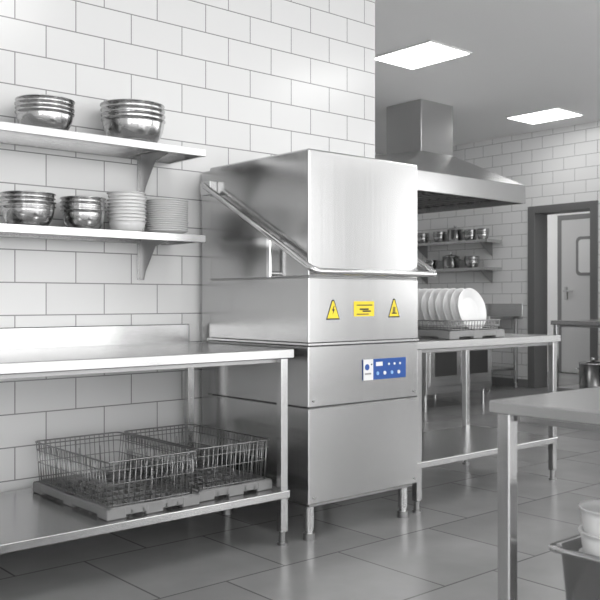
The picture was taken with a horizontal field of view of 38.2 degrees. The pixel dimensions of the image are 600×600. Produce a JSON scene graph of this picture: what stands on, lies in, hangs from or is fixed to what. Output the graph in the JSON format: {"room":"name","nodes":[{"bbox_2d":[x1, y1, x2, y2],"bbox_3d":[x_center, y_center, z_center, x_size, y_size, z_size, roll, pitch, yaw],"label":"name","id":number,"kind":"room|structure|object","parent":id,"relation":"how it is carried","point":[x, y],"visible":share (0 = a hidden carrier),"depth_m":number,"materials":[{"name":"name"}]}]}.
{"room":"commercial kitchen","nodes":[
{"label":"commercial kitchen","id":0,"kind":"room"},
{"bbox_2d":[0,0,374,491],"bbox_3d":[-2.216,-0.500,3.280,6.945,3.200,0.200,0,0,-41],"label":"wall","id":1,"kind":"structure","parent":0,"point":[236,81],"depth_m":4.37,"materials":[{"name":"tile"}]},
{"bbox_2d":[0,121,205,192],"bbox_3d":[-1.408,-0.643,3.634,2.230,0.240,0.318,0,0,-41],"label":"steel shelf","id":2,"kind":"object","parent":1,"relation":"attached to","point":[146,153],"visible":0.9,"depth_m":4.06,"materials":[{"name":"silver metal"}]},
{"bbox_2d":[14,94,74,129],"bbox_3d":[-1.136,-0.813,3.858,0.263,0.149,0.262,0,0,-41],"label":"bowls","id":3,"kind":"object","parent":2,"relation":"on","point":[41,110],"visible":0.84,"depth_m":3.76,"materials":[{"name":"metal"}]},
{"bbox_2d":[100,99,165,142],"bbox_3d":[-0.800,-0.834,4.149,0.310,0.191,0.311,0,0,-41],"label":"bowls","id":4,"kind":"object","parent":2,"relation":"on","point":[136,119],"visible":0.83,"depth_m":4.03,"materials":[{"name":"metal"}]},
{"bbox_2d":[0,223,205,279],"bbox_3d":[-1.408,-0.222,3.634,2.230,0.240,0.318,0,0,-41],"label":"steel shelf","id":5,"kind":"object","parent":1,"relation":"attached to","point":[146,242],"visible":1,"depth_m":4.04,"materials":[{"name":"silver metal"}]},
{"bbox_2d":[0,191,56,225],"bbox_3d":[-1.195,-0.392,3.807,0.241,0.149,0.242,0,0,-41],"label":"bowls","id":6,"kind":"object","parent":5,"relation":"on","point":[18,207],"visible":0.94,"depth_m":3.72,"materials":[{"name":"metal"}]},
{"bbox_2d":[60,196,106,228],"bbox_3d":[-0.996,-0.392,3.979,0.210,0.149,0.212,0,0,-41],"label":"bowls","id":7,"kind":"object","parent":5,"relation":"on","point":[77,211],"visible":0.93,"depth_m":3.90,"materials":[{"name":"metal"}]},
{"bbox_2d":[107,191,146,231],"bbox_3d":[-0.824,-0.413,4.128,0.190,0.191,0.191,0,0,36],"label":"bowls","id":8,"kind":"object","parent":5,"relation":"on","point":[127,211],"visible":0.97,"depth_m":4.06,"materials":[{"name":"white ceramic"}]},
{"bbox_2d":[145,198,188,233],"bbox_3d":[-0.656,-0.404,4.274,0.213,0.172,0.210,0,0,-41],"label":"plate stack","id":9,"kind":"object","parent":5,"relation":"on","point":[164,215],"visible":0.92,"depth_m":4.19,"materials":[{"name":"white ceramic"}]},
{"bbox_2d":[0,372,599,599],"bbox_3d":[1.783,1.150,5.579,16.400,0.100,13.500,0,0,-41],"label":"floor","id":10,"kind":"structure","parent":0,"point":[360,549],"depth_m":3.90,"materials":[{"name":"tile"}]},
{"bbox_2d":[0,324,293,553],"bbox_3d":[-1.189,0.613,3.462,2.335,0.975,0.860,0,0,-41],"label":"work table","id":11,"kind":"object","parent":10,"relation":"on","point":[29,519],"visible":0.88,"depth_m":3.67,"materials":[{"name":"silver metal"}]},
{"bbox_2d":[33,432,198,520],"bbox_3d":[-0.804,0.740,3.735,0.429,0.228,0.684,0,0,-41],"label":"basket","id":12,"kind":"object","parent":11,"relation":"on","point":[74,490],"visible":1,"depth_m":3.65,"materials":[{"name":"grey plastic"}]},
{"bbox_2d":[124,423,271,501],"bbox_3d":[-0.490,0.740,4.027,0.401,0.228,0.654,0,0,-41],"label":"basket","id":13,"kind":"object","parent":11,"relation":"on","point":[210,480],"visible":0.79,"depth_m":3.94,"materials":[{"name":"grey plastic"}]},
{"bbox_2d":[200,148,436,540],"bbox_3d":[0.069,0.206,4.442,0.859,1.787,0.974,0,0,-41],"label":"dishwasher","id":14,"kind":"object","parent":10,"relation":"on","point":[312,253],"visible":0.94,"depth_m":4.15,"materials":[{"name":"metal"}]},
{"bbox_2d":[422,321,493,410],"bbox_3d":[1.401,0.638,9.112,1.060,0.924,0.859,0,0,-41],"label":"gas range","id":15,"kind":"object","parent":10,"relation":"on","point":[441,371],"visible":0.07,"depth_m":8.73,"materials":[{"name":"metal"}]},
{"bbox_2d":[412,333,560,512],"bbox_3d":[0.858,0.657,5.146,1.335,0.885,0.725,0,0,-41],"label":"work table","id":16,"kind":"object","parent":10,"relation":"on","point":[465,442],"visible":0.6,"depth_m":5.06,"materials":[{"name":"silver metal"}]},
{"bbox_2d":[418,288,503,339],"bbox_3d":[0.829,0.073,5.038,0.494,0.282,0.514,0,0,-41],"label":"plate rack","id":17,"kind":"object","parent":16,"relation":"on","point":[446,313],"visible":0.85,"depth_m":4.93,"materials":[{"name":"white ceramic"}]},
{"bbox_2d":[485,304,522,389],"bbox_3d":[1.876,0.494,11.494,0.685,1.212,2.080,0,0,-41],"label":"work table","id":18,"kind":"object","parent":10,"relation":"on","point":[493,311],"depth_m":10.93,"materials":[{"name":"silver metal"}]},
{"bbox_2d":[489,387,599,599],"bbox_3d":[1.514,0.665,1.788,1.370,0.870,1.720,0,0,-41],"label":"work table","id":19,"kind":"object","parent":10,"relation":"on","point":[579,409],"visible":1,"depth_m":1.98,"materials":[{"name":"silver metal"}]},
{"bbox_2d":[549,534,599,599],"bbox_3d":[0.867,0.687,1.928,0.328,0.226,0.533,0,0,-41],"label":"pan","id":20,"kind":"object","parent":19,"relation":"on","point":[581,571],"visible":0.94,"depth_m":1.98,"materials":[{"name":"metal"}]},
{"bbox_2d":[578,499,599,556],"bbox_3d":[0.730,0.637,2.001,0.166,0.319,0.166,0,0,9],"label":"bowls","id":21,"kind":"object","parent":20,"relation":"in","point":[589,529],"visible":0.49,"depth_m":1.98,"materials":[{"name":"white plastic"}]},
{"bbox_2d":[551,319,599,391],"bbox_3d":[3.481,0.650,8.505,1.600,0.900,1.300,0,0,-41],"label":"work table","id":22,"kind":"object","parent":10,"relation":"on","point":[588,323],"visible":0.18,"depth_m":8.41,"materials":[{"name":"silver metal"}]},
{"bbox_2d":[575,357,599,387],"bbox_3d":[2.879,0.706,8.513,0.272,0.286,0.328,0,0,-4],"label":"stock pot","id":23,"kind":"object","parent":22,"relation":"on","point":[589,371],"visible":0.98,"depth_m":8.41,"materials":[{"name":"metal"}]},
{"bbox_2d":[375,0,599,153],"bbox_3d":[1.254,-2.150,5.121,15.000,0.100,13.500,0,0,-41],"label":"ceiling","id":24,"kind":"structure","parent":0,"point":[527,56],"depth_m":7.69,"materials":[{"name":"white paint"}]},
{"bbox_2d":[375,40,471,69],"bbox_3d":[1.036,-2.092,7.419,0.540,0.016,0.680,0,0,-41],"label":"ceiling light panel","id":25,"kind":"object","parent":24,"relation":"attached to","point":[429,52],"depth_m":7.38,"materials":[{"name":"white plastic"}]},
{"bbox_2d":[375,99,524,213],"bbox_3d":[0.712,-1.534,8.587,2.520,1.129,1.850,0,0,-41],"label":"extraction hood","id":26,"kind":"object","parent":24,"relation":"hanging from","point":[419,132],"visible":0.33,"depth_m":9.00,"materials":[{"name":"metal"}]},
{"bbox_2d":[505,107,583,123],"bbox_3d":[2.785,-2.092,9.860,0.540,0.016,0.680,0,0,-41],"label":"ceiling light panel","id":27,"kind":"object","parent":24,"relation":"attached to","point":[556,113],"depth_m":9.79,"materials":[{"name":"white plastic"}]},
{"bbox_2d":[417,121,599,378],"bbox_3d":[5.389,-0.500,8.174,0.250,3.200,12.300,0,0,-41],"label":"wall","id":28,"kind":"structure","parent":0,"point":[561,165],"depth_m":11.06,"materials":[{"name":"tile"}]},
{"bbox_2d":[417,239,501,258],"bbox_3d":[2.014,-0.673,11.633,0.317,0.204,1.450,0,0,-41],"label":"steel shelf","id":29,"kind":"object","parent":28,"relation":"attached to","point":[486,243],"visible":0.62,"depth_m":11.29,"materials":[{"name":"silver metal"}]},
{"bbox_2d":[417,233,429,242],"bbox_3d":[1.696,-0.849,11.986,0.195,0.146,0.196,0,0,-41],"label":"bowls","id":30,"kind":"object","parent":29,"relation":"on","point":[421,237],"visible":0.91,"depth_m":11.91,"materials":[{"name":"metal"}]},
{"bbox_2d":[433,232,446,241],"bbox_3d":[1.901,-0.849,11.753,0.195,0.146,0.197,0,0,-41],"label":"bowls","id":31,"kind":"object","parent":29,"relation":"on","point":[438,236],"visible":0.98,"depth_m":11.68,"materials":[{"name":"metal"}]},
{"bbox_2d":[445,226,463,240],"bbox_3d":[2.070,-0.884,11.556,0.212,0.216,0.300,0,0,-41],"label":"saucepan","id":32,"kind":"object","parent":29,"relation":"on","point":[454,234],"visible":0.82,"depth_m":11.47,"materials":[{"name":"metal"}]},
{"bbox_2d":[463,229,477,239],"bbox_3d":[2.240,-0.849,11.360,0.196,0.146,0.196,0,0,-41],"label":"bowls","id":33,"kind":"object","parent":29,"relation":"on","point":[469,234],"visible":0.88,"depth_m":11.29,"materials":[{"name":"metal"}]},
{"bbox_2d":[477,228,489,238],"bbox_3d":[2.372,-0.849,11.207,0.168,0.146,0.164,0,0,-41],"label":"bowls","id":34,"kind":"object","parent":29,"relation":"on","point":[483,233],"visible":0.91,"depth_m":11.15,"materials":[{"name":"metal"}]},
{"bbox_2d":[417,267,501,284],"bbox_3d":[2.014,-0.318,11.633,0.317,0.204,1.450,0,0,-41],"label":"steel shelf","id":35,"kind":"object","parent":28,"relation":"attached to","point":[487,271],"visible":0.61,"depth_m":11.26,"materials":[{"name":"silver metal"}]},
{"bbox_2d":[423,260,437,268],"bbox_3d":[1.793,-0.482,11.873,0.204,0.123,0.206,0,0,-41],"label":"bowls","id":36,"kind":"object","parent":35,"relation":"on","point":[433,263],"visible":0.56,"depth_m":11.79,"materials":[{"name":"metal"}]},
{"bbox_2d":[440,253,461,267],"bbox_3d":[2.024,-0.529,11.609,0.232,0.216,0.320,0,0,-41],"label":"saucepan","id":37,"kind":"object","parent":35,"relation":"on","point":[449,261],"visible":0.91,"depth_m":11.52,"materials":[{"name":"metal"}]},
{"bbox_2d":[464,256,479,267],"bbox_3d":[2.252,-0.496,11.343,0.204,0.151,0.206,0,0,-41],"label":"bowls","id":38,"kind":"object","parent":35,"relation":"on","point":[470,261],"visible":0.96,"depth_m":11.27,"materials":[{"name":"metal"}]},
{"bbox_2d":[492,377,527,386],"bbox_3d":[5.356,1.050,8.012,0.012,0.100,12.100,0,0,-41],"label":"baseboard","id":39,"kind":"structure","parent":28,"relation":"attached to","point":[495,380],"depth_m":11.10,"materials":[{"name":"grey plastic"}]},
{"bbox_2d":[528,200,597,387],"bbox_3d":[3.281,-0.035,10.608,0.290,2.270,0.960,0,0,-41],"label":"door frame","id":40,"kind":"structure","parent":28,"relation":"attached to","point":[537,215],"depth_m":10.83,"materials":[{"name":"grey metal"}]},
{"bbox_2d":[547,211,589,373],"bbox_3d":[3.748,-0.500,11.978,2.250,3.200,6.000,0,0,-41],"label":"wall","id":41,"kind":"structure","parent":0,"point":[551,219],"depth_m":13.27,"materials":[{"name":"white paint"}]},
{"bbox_2d":[557,213,589,372],"bbox_3d":[4.258,-0.090,12.717,0.108,2.380,1.110,0,0,-41],"label":"door","id":42,"kind":"structure","parent":41,"relation":"in","point":[573,231],"depth_m":12.92,"materials":[{"name":"grey paint"}]}
]}

